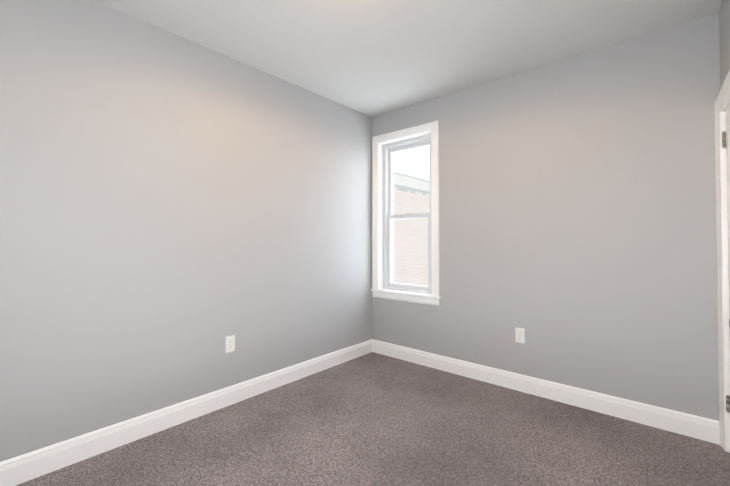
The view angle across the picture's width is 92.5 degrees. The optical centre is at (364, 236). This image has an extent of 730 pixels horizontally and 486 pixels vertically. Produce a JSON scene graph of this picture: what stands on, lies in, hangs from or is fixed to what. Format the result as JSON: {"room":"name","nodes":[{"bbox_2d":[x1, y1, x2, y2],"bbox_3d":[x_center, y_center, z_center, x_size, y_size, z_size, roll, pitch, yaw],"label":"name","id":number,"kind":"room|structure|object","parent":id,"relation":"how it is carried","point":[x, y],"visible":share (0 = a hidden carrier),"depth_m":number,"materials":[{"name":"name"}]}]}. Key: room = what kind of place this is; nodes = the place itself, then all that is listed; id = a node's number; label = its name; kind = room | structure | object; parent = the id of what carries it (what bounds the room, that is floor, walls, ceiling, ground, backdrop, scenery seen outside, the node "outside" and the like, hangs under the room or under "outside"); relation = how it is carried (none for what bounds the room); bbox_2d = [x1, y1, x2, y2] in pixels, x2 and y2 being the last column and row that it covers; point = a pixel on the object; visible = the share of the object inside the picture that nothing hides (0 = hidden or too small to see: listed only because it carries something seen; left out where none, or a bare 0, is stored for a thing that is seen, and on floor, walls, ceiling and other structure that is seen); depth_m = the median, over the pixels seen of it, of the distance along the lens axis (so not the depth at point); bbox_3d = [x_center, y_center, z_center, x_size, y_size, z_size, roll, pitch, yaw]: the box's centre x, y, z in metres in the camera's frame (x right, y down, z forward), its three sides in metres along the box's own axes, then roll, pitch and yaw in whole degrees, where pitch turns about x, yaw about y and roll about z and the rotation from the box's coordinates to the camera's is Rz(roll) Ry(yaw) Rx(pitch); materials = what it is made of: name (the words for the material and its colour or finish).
{"room":"empty bedroom","nodes":[
{"label":"empty bedroom","id":0,"kind":"room"},
{"bbox_2d":[0,0,371,461],"bbox_3d":[-1.244,-0.051,2.691,0.250,2.700,4.330,-1,-1,41],"label":"wall","id":1,"kind":"structure","parent":0,"point":[176,211],"depth_m":2.32,"materials":[{"name":"grey paint"}]},
{"bbox_2d":[0,339,371,485],"bbox_3d":[-1.136,1.228,2.592,0.016,0.140,3.750,-1,-1,41],"label":"baseboard","id":2,"kind":"structure","parent":1,"relation":"attached to","point":[17,470],"depth_m":2.29,"materials":[{"name":"white paint"}]},
{"bbox_2d":[225,335,234,352],"bbox_3d":[-1.043,0.835,2.712,0.008,0.124,0.076,-1,-1,41],"label":"electrical outlet","id":3,"kind":"object","parent":1,"relation":"attached to","point":[230,343],"visible":1,"depth_m":2.71,"materials":[{"name":"white plastic"}]},
{"bbox_2d":[16,352,729,485],"bbox_3d":[-0.069,1.334,1.669,3.437,0.100,4.350,-1,-1,41],"label":"floor","id":4,"kind":"structure","parent":0,"point":[372,419],"depth_m":2.17,"materials":[{"name":"carpet"}]},
{"bbox_2d":[95,0,722,116],"bbox_3d":[-0.069,-1.476,1.711,3.437,0.120,4.350,-1,-1,41],"label":"ceiling","id":5,"kind":"structure","parent":0,"point":[372,58],"depth_m":2.43,"materials":[{"name":"grey paint"}]},
{"bbox_2d":[372,13,719,420],"bbox_3d":[1.381,-0.044,3.100,3.187,2.700,0.280,-1,-1,41],"label":"wall","id":6,"kind":"structure","parent":0,"point":[577,218],"depth_m":2.65,"materials":[{"name":"grey paint"}]},
{"bbox_2d":[370,120,440,305],"bbox_3d":[0.453,-0.227,3.791,0.876,1.842,0.190,-1,-1,41],"label":"window","id":7,"kind":"structure","parent":6,"relation":"in","point":[385,147],"depth_m":3.86,"materials":[{"name":"white paint"}]},
{"bbox_2d":[515,327,524,343],"bbox_3d":[1.310,0.838,2.957,0.076,0.124,0.008,-1,-1,41],"label":"electrical outlet","id":8,"kind":"object","parent":6,"relation":"attached to","point":[519,335],"visible":1,"depth_m":2.96,"materials":[{"name":"white plastic"}]},
{"bbox_2d":[372,339,719,444],"bbox_3d":[1.141,1.236,3.092,2.809,0.140,0.016,-1,-1,41],"label":"baseboard","id":9,"kind":"structure","parent":6,"relation":"attached to","point":[694,426],"depth_m":2.70,"materials":[{"name":"white paint"}]},
{"bbox_2d":[719,0,729,89],"bbox_3d":[1.020,-0.082,0.620,0.210,2.700,3.952,-1,-1,41],"label":"wall","id":10,"kind":"structure","parent":0,"point":[724,24],"depth_m":2.05,"materials":[{"name":"grey paint"}]},
{"bbox_2d":[714,69,729,452],"bbox_3d":[1.960,0.215,1.778,0.168,2.140,0.958,-1,-1,41],"label":"door frame","id":11,"kind":"structure","parent":10,"relation":"attached to","point":[721,103],"depth_m":2.12,"materials":[{"name":"white paint"}]},
{"bbox_2d":[722,105,729,412],"bbox_3d":[1.925,0.259,1.814,0.118,2.030,0.772,-1,-1,41],"label":"door","id":12,"kind":"structure","parent":10,"relation":"in","point":[726,139],"depth_m":2.07,"materials":[{"name":"white paint"}]},
{"label":"outside","id":13,"kind":"structure","parent":0,"visible":0},
{"bbox_2d":[393,172,429,285],"bbox_3d":[5.483,1.793,16.179,0.130,7.420,14.020,-1,-1,41],"label":"building","id":14,"kind":"structure","parent":13,"point":[400,264],"depth_m":11.57,"materials":[{"name":"brick"}]}
]}

